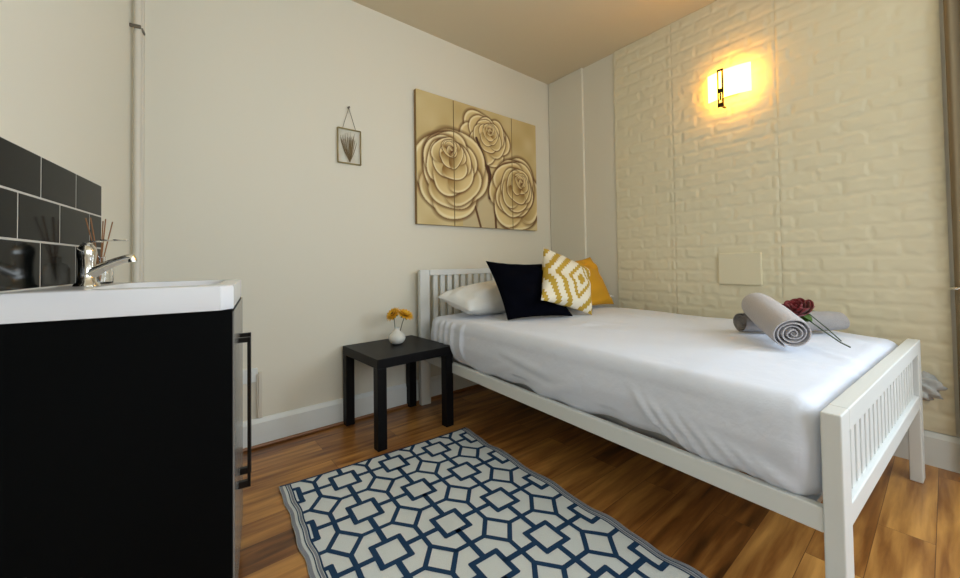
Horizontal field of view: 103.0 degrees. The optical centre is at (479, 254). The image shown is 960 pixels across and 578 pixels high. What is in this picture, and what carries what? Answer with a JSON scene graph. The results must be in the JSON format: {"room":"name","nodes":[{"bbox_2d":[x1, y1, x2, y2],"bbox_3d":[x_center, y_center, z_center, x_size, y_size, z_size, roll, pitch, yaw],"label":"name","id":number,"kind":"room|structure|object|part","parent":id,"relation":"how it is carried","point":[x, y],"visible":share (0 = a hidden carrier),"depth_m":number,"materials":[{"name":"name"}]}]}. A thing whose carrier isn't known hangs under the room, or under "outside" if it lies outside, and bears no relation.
{"room":"bedroom","nodes":[
{"label":"bedroom","id":0,"kind":"room"},
{"bbox_2d":[0,0,133,282],"bbox_3d":[-0.594,-0.331,-0.004,0.120,2.529,4.100,0,-1,-30],"label":"wall","id":1,"kind":"structure","parent":0,"point":[66,66],"depth_m":1.10,"materials":[{"name":"beige paint"}]},
{"bbox_2d":[0,137,100,292],"bbox_3d":[-0.813,-0.085,0.510,0.010,0.309,1.654,0,-1,-30],"label":"tile backsplash","id":2,"kind":"structure","parent":1,"relation":"attached to","point":[45,206],"depth_m":0.89,"materials":[{"name":"grey tile"}]},
{"bbox_2d":[132,0,141,281],"bbox_3d":[-1.386,-0.287,1.542,0.026,2.529,0.026,0,-2,-39],"label":"pipe","id":3,"kind":"object","parent":1,"relation":"attached to","point":[137,33],"visible":0.56,"depth_m":1.54,"materials":[{"name":"beige"}]},
{"bbox_2d":[129,23,144,35],"bbox_3d":[-1.388,-0.919,1.559,0.033,0.015,0.067,-1,-1,5],"label":"clip","id":4,"kind":"object","parent":1,"relation":"attached to","point":[130,24],"visible":1,"depth_m":1.54,"materials":[{"name":"grey metal"}]},
{"bbox_2d":[141,0,144,281],"bbox_3d":[-1.420,-0.286,1.597,0.022,2.529,0.022,0,-2,-39],"label":"pipe","id":5,"kind":"object","parent":1,"relation":"attached to","point":[143,1],"visible":0.25,"depth_m":1.60,"materials":[{"name":"beige metal"}]},
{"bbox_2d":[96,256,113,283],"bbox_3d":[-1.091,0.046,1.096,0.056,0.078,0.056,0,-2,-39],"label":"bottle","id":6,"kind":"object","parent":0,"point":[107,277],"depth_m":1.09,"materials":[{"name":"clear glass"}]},
{"bbox_2d":[144,0,550,420],"bbox_3d":[-0.443,-0.279,2.638,3.250,2.529,0.120,0,-2,-39],"label":"wall","id":7,"kind":"structure","parent":0,"point":[246,101],"depth_m":2.13,"materials":[{"name":"beige paint"}]},
{"bbox_2d":[243,368,257,383],"bbox_3d":[-1.172,0.617,1.924,0.090,0.072,0.017,0,-2,-39],"label":"wall socket","id":8,"kind":"object","parent":7,"relation":"attached to","point":[254,371],"visible":0.62,"depth_m":1.93,"materials":[{"name":"white plastic"}]},
{"bbox_2d":[256,371,261,417],"bbox_3d":[-1.129,0.722,1.952,0.028,0.235,0.024,0,-2,-39],"label":"cable trunking","id":9,"kind":"object","parent":7,"relation":"attached to","point":[259,375],"visible":1,"depth_m":1.95,"materials":[{"name":"beige plastic"}]},
{"bbox_2d":[337,106,360,165],"bbox_3d":[-0.783,-0.712,2.286,0.146,0.348,0.014,0,-2,-39],"label":"frame","id":10,"kind":"object","parent":7,"relation":"attached to","point":[348,140],"visible":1,"depth_m":2.28,"materials":[{"name":"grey metal"}]},
{"bbox_3d":[-0.781,-0.644,2.283,0.138,0.205,0.003,0,-2,-39],"label":"frame glass","id":11,"kind":"part","parent":10,"relation":"part of","materials":[{"name":"white"}]},
{"bbox_2d":[243,373,476,447],"bbox_3d":[-0.401,0.913,2.544,2.760,0.142,0.018,0,-2,-39],"label":"baseboard","id":12,"kind":"structure","parent":7,"relation":"attached to","point":[268,428],"depth_m":2.13,"materials":[{"name":"white wood"}]},
{"bbox_2d":[243,384,481,451],"bbox_3d":[-0.387,0.975,2.534,2.710,0.018,0.018,0,-2,-39],"label":"trim","id":13,"kind":"structure","parent":7,"relation":"attached to","point":[476,385],"depth_m":2.14,"materials":[{"name":"brown"}]},
{"bbox_2d":[414,88,454,225],"bbox_3d":[-0.316,-0.657,2.657,0.303,0.910,0.030,0,-2,-39],"label":"canvas panel","id":14,"kind":"object","parent":7,"relation":"attached to","point":[433,113],"visible":1,"depth_m":2.63,"materials":[{"name":"brown"}]},
{"bbox_2d":[453,100,512,229],"bbox_3d":[0.029,-0.656,2.938,0.574,0.910,0.030,0,-2,-39],"label":"canvas panel","id":15,"kind":"object","parent":7,"relation":"attached to","point":[482,148],"visible":1,"depth_m":2.91,"materials":[{"name":"brown"}]},
{"bbox_2d":[511,118,536,230],"bbox_3d":[0.366,-0.655,3.213,0.286,0.910,0.030,0,-2,-39],"label":"canvas panel","id":16,"kind":"object","parent":7,"relation":"attached to","point":[523,135],"visible":1,"depth_m":3.20,"materials":[{"name":"brown"}]},
{"bbox_2d":[351,0,716,83],"bbox_3d":[0.452,-1.642,0.914,4.050,0.100,4.150,0,-2,-39],"label":"ceiling","id":17,"kind":"structure","parent":0,"point":[545,41],"depth_m":2.58,"materials":[{"name":"beige paint"}]},
{"bbox_2d":[238,381,959,577],"bbox_3d":[0.490,0.986,0.860,4.050,0.100,4.150,0,-2,-39],"label":"floor","id":18,"kind":"structure","parent":0,"point":[905,528],"depth_m":1.44,"materials":[{"name":"brown wood"}]},
{"bbox_2d":[0,297,250,577],"bbox_3d":[-0.860,0.549,1.017,0.428,0.820,0.468,0,-1,-30],"label":"base cabinet","id":19,"kind":"object","parent":18,"relation":"on","point":[121,438],"visible":1,"depth_m":0.81,"materials":[{"name":"black wood"}]},
{"bbox_2d":[0,279,240,323],"bbox_3d":[-0.881,0.110,1.019,0.397,0.058,0.479,0,-1,-30],"label":"sink","id":20,"kind":"object","parent":19,"relation":"in","point":[69,302],"visible":0.99,"depth_m":0.82,"materials":[{"name":"white ceramic"}]},
{"bbox_2d":[85,217,113,283],"bbox_3d":[-1.078,-0.007,1.080,0.056,0.183,0.108,0,-2,-39],"label":"reed diffuser","id":21,"kind":"object","parent":20,"relation":"on","point":[107,277],"visible":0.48,"depth_m":1.09,"materials":[{"name":"clear glass"}]},
{"bbox_2d":[72,239,137,286],"bbox_3d":[-0.986,0.022,1.007,0.125,0.121,0.053,0,-2,-39],"label":"mixer tap","id":22,"kind":"object","parent":20,"relation":"on","point":[86,253],"visible":1,"depth_m":0.98,"materials":[{"name":"silver metal"}]},
{"bbox_3d":[-0.980,-0.032,1.000,0.086,0.014,0.018,0,-1,-30],"label":"lever","id":23,"kind":"part","parent":22,"relation":"part of","materials":[{"name":"silver metal"}]},
{"bbox_3d":[-0.975,0.034,1.003,0.113,0.072,0.034,0,-1,-26],"label":"spout","id":24,"kind":"part","parent":22,"relation":"part of","materials":[{"name":"silver metal"}]},
{"bbox_3d":[-0.644,0.510,1.008,0.004,0.740,0.231,0,-1,-30],"label":"door","id":25,"kind":"part","parent":19,"relation":"part of","materials":[{"name":"grey wood"}]},
{"bbox_3d":[-0.761,0.516,1.212,0.004,0.740,0.231,0,-1,-30],"label":"door","id":26,"kind":"part","parent":19,"relation":"part of","materials":[{"name":"grey wood"}]},
{"bbox_3d":[-0.672,0.448,1.082,0.037,0.421,0.014,0,-1,-30],"label":"door handle","id":27,"kind":"part","parent":19,"relation":"part of","materials":[{"name":"black metal"}]},
{"bbox_3d":[-0.713,0.450,1.153,0.037,0.421,0.014,0,-1,-30],"label":"door handle","id":28,"kind":"part","parent":19,"relation":"part of","materials":[{"name":"black metal"}]},
{"bbox_2d":[343,335,453,451],"bbox_3d":[-0.473,0.752,2.192,0.462,0.450,0.450,0,-2,-41],"label":"side table","id":29,"kind":"object","parent":18,"relation":"on","point":[380,355],"visible":0.98,"depth_m":2.15,"materials":[{"name":"black wood"}]},
{"bbox_3d":[-0.759,0.781,2.208,0.049,0.402,0.049,0,-2,-41],"label":"leg","id":30,"kind":"part","parent":29,"relation":"part of","materials":[{"name":"black wood"}]},
{"bbox_3d":[-0.498,0.771,1.905,0.049,0.402,0.049,0,-2,-41],"label":"leg","id":31,"kind":"part","parent":29,"relation":"part of","materials":[{"name":"black wood"}]},
{"bbox_2d":[388,327,405,343],"bbox_3d":[-0.490,0.480,2.252,0.100,0.096,0.100,0,-2,-39],"label":"vase","id":32,"kind":"object","parent":29,"relation":"on","point":[397,336],"visible":1,"depth_m":2.22,"materials":[{"name":"white ceramic"}]},
{"bbox_2d":[386,307,399,325],"bbox_3d":[-0.512,0.412,2.249,0.074,0.194,0.102,0,-2,-39],"label":"flower","id":33,"kind":"object","parent":32,"relation":"in","point":[392,314],"visible":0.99,"depth_m":2.24,"materials":[{"name":"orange plant"}]},
{"bbox_2d":[398,309,413,330],"bbox_3d":[-0.441,0.416,2.253,0.110,0.185,0.099,0,-2,-39],"label":"flower","id":34,"kind":"object","parent":32,"relation":"in","point":[403,313],"visible":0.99,"depth_m":2.25,"materials":[{"name":"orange plant"}]},
{"bbox_3d":[-0.447,0.782,2.477,0.049,0.402,0.049,0,-2,-41],"label":"leg","id":35,"kind":"part","parent":29,"relation":"part of","materials":[{"name":"black wood"}]},
{"bbox_3d":[-0.186,0.772,2.175,0.049,0.402,0.049,0,-2,-41],"label":"leg","id":36,"kind":"part","parent":29,"relation":"part of","materials":[{"name":"black wood"}]},
{"bbox_2d":[279,427,707,577],"bbox_3d":[0.016,0.943,1.191,0.931,0.012,1.620,0,-1,-36],"label":"rug","id":37,"kind":"object","parent":18,"relation":"on","point":[455,504],"visible":1,"depth_m":1.34,"materials":[{"name":"fabric"}]},
{"bbox_2d":[418,268,924,577],"bbox_3d":[0.720,0.518,2.050,1.290,0.878,2.058,0,-1,-36],"label":"bed","id":38,"kind":"object","parent":18,"relation":"on","point":[862,428],"visible":0.6,"depth_m":1.10,"materials":[{"name":"white paint"}]},
{"bbox_3d":[-0.366,0.543,2.512,0.070,0.878,0.037,0,-1,-36],"label":"headboard post","id":39,"kind":"part","parent":38,"relation":"part of","materials":[{"name":"white paint"}]},
{"bbox_3d":[0.125,0.124,2.874,1.150,0.038,0.034,0,-1,-36],"label":"headboard rail","id":40,"kind":"part","parent":38,"relation":"part of","materials":[{"name":"white paint"}]},
{"bbox_2d":[453,358,685,449],"bbox_3d":[0.738,0.514,2.025,1.200,0.239,1.826,0,-1,-36],"label":"mattress","id":41,"kind":"object","parent":38,"relation":"on","point":[655,435],"visible":0.02,"depth_m":1.33,"materials":[{"name":"grey fabric"}]},
{"bbox_2d":[431,305,897,495],"bbox_3d":[0.730,0.486,2.016,1.297,0.268,1.912,0,-1,-36],"label":"sheet","id":42,"kind":"object","parent":41,"relation":"on","point":[749,403],"visible":0.75,"depth_m":1.30,"materials":[{"name":"white fabric"}]},
{"bbox_2d":[438,280,505,315],"bbox_3d":[0.046,0.284,2.454,0.629,0.223,0.300,0,-2,-39],"label":"pillow","id":43,"kind":"object","parent":42,"relation":"on","point":[483,298],"visible":0.67,"depth_m":2.33,"materials":[{"name":"white fabric"}]},
{"bbox_2d":[486,261,572,319],"bbox_3d":[0.293,0.204,2.261,0.487,0.334,0.194,-1,-1,-15],"label":"cushion","id":44,"kind":"object","parent":42,"relation":"on","point":[519,286],"visible":0.85,"depth_m":2.20,"materials":[{"name":"black fabric"}]},
{"bbox_2d":[541,247,591,314],"bbox_3d":[0.528,0.164,2.346,0.599,0.423,0.235,0,-2,-39],"label":"cushion","id":45,"kind":"object","parent":42,"relation":"on","point":[565,282],"visible":0.99,"depth_m":2.27,"materials":[{"name":"multicoloured fabric"}]},
{"bbox_2d":[575,257,613,305],"bbox_3d":[0.745,0.190,2.642,0.486,0.344,0.202,0,-2,-39],"label":"cushion","id":46,"kind":"object","parent":42,"relation":"on","point":[599,292],"visible":0.46,"depth_m":2.63,"materials":[{"name":"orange fabric"}]},
{"bbox_2d":[741,293,811,347],"bbox_3d":[1.167,0.254,1.522,0.127,0.175,0.360,-1,-1,18],"label":"rolled towel","id":47,"kind":"object","parent":42,"relation":"on","point":[773,318],"visible":1,"depth_m":1.41,"materials":[{"name":"white fabric"}]},
{"bbox_2d":[733,311,849,331],"bbox_3d":[1.379,0.302,1.696,0.453,0.093,0.102,-1,-1,-1],"label":"rolled towel","id":48,"kind":"object","parent":42,"relation":"on","point":[831,320],"visible":0.44,"depth_m":1.66,"materials":[{"name":"white fabric"}]},
{"bbox_2d":[782,298,850,347],"bbox_3d":[1.293,0.255,1.476,0.139,0.164,0.213,0,-2,-39],"label":"rose","id":49,"kind":"object","parent":42,"relation":"on","point":[801,307],"visible":0.89,"depth_m":1.49,"materials":[{"name":"red plant"}]},
{"bbox_3d":[1.323,0.280,1.472,0.050,0.092,0.118,0,-1,-25],"label":"stem","id":50,"kind":"part","parent":49,"relation":"part of","materials":[{"name":"grey"}]},
{"bbox_3d":[1.303,0.288,1.439,0.028,0.097,0.163,0,-1,-19],"label":"stem","id":51,"kind":"part","parent":49,"relation":"part of","materials":[{"name":"grey"}]},
{"bbox_3d":[0.212,0.633,1.680,0.024,0.056,1.984,0,-1,-36],"label":"rail","id":52,"kind":"part","parent":38,"relation":"part of","materials":[{"name":"white paint"}]},
{"bbox_3d":[0.819,0.645,0.871,0.070,0.573,0.037,0,-1,-36],"label":"footboard post","id":53,"kind":"part","parent":38,"relation":"part of","materials":[{"name":"white paint"}]},
{"bbox_3d":[1.310,0.384,1.234,1.150,0.051,0.037,0,-1,-36],"label":"footboard rail","id":54,"kind":"part","parent":38,"relation":"part of","materials":[{"name":"white paint"}]},
{"bbox_3d":[1.313,0.605,1.229,1.150,0.052,0.033,0,-1,-36],"label":"footboard rail","id":55,"kind":"part","parent":38,"relation":"part of","materials":[{"name":"white paint"}]},
{"bbox_3d":[1.808,0.645,1.585,0.070,0.573,0.037,0,-1,-36],"label":"footboard post","id":56,"kind":"part","parent":38,"relation":"part of","materials":[{"name":"white paint"}]},
{"bbox_2d":[583,0,959,437],"bbox_3d":[1.786,-0.323,2.057,0.133,2.529,4.100,0,-1,-37],"label":"wall","id":57,"kind":"structure","parent":0,"point":[834,166],"depth_m":2.07,"materials":[{"name":"beige brick"}]},
{"bbox_2d":[548,68,586,260],"bbox_3d":[0.759,-0.282,3.297,0.025,2.527,0.370,0,-1,-37],"label":"wall panel","id":58,"kind":"object","parent":57,"relation":"attached to","point":[566,94],"depth_m":3.28,"materials":[{"name":"beige paint"}]},
{"bbox_3d":[1.179,-0.374,2.752,0.007,2.378,0.438,0,-1,-37],"label":"brick panel","id":59,"kind":"part","parent":57,"relation":"part of","materials":[{"name":"beige brick"}]},
{"bbox_3d":[1.487,-0.387,2.348,0.008,2.378,0.576,0,-1,-37],"label":"brick panel","id":60,"kind":"part","parent":57,"relation":"part of","materials":[{"name":"beige brick"}]},
{"bbox_2d":[708,61,751,108],"bbox_3d":[1.489,-0.994,2.279,0.082,0.228,0.228,0,-2,-39],"label":"wall lamp","id":61,"kind":"object","parent":57,"relation":"attached to","point":[736,79],"visible":1,"depth_m":2.25,"materials":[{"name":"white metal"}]},
{"bbox_2d":[718,252,762,285],"bbox_3d":[1.543,0.087,2.268,0.024,0.190,0.222,0,-1,-37],"label":"plate","id":62,"kind":"object","parent":57,"relation":"attached to","point":[734,268],"visible":1,"depth_m":2.25,"materials":[{"name":"beige plastic"}]},
{"bbox_3d":[1.838,-0.402,1.886,0.026,2.378,0.584,0,-2,-39],"label":"brick panel","id":63,"kind":"part","parent":57,"relation":"part of","materials":[{"name":"beige brick"}]},
{"bbox_2d":[893,430,959,472],"bbox_3d":[1.806,0.866,1.927,0.018,0.146,3.730,0,-1,-37],"label":"baseboard","id":64,"kind":"structure","parent":57,"relation":"attached to","point":[942,451],"depth_m":1.66,"materials":[{"name":"white wood"}]},
{"bbox_2d":[921,371,947,400],"bbox_3d":[1.940,0.585,1.701,0.058,0.149,0.186,0,-1,-37],"label":"crumpled cloth","id":65,"kind":"object","parent":57,"relation":"attached to","point":[931,386],"visible":0.37,"depth_m":1.66,"materials":[{"name":"grey fabric"}]},
{"bbox_2d":[943,0,959,409],"bbox_3d":[2.111,-0.316,1.468,0.058,2.441,0.390,0,-1,-36],"label":"curtain","id":66,"kind":"object","parent":57,"relation":"hanging from","point":[951,8],"visible":1,"depth_m":1.60,"materials":[{"name":"brown fabric"}]},
{"bbox_2d":[949,286,959,289],"bbox_3d":[2.006,0.141,1.605,0.090,0.017,0.040,0,-2,-39],"label":"curtain hook","id":67,"kind":"object","parent":57,"relation":"attached to","point":[951,287],"visible":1,"depth_m":1.59,"materials":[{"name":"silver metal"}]}
]}

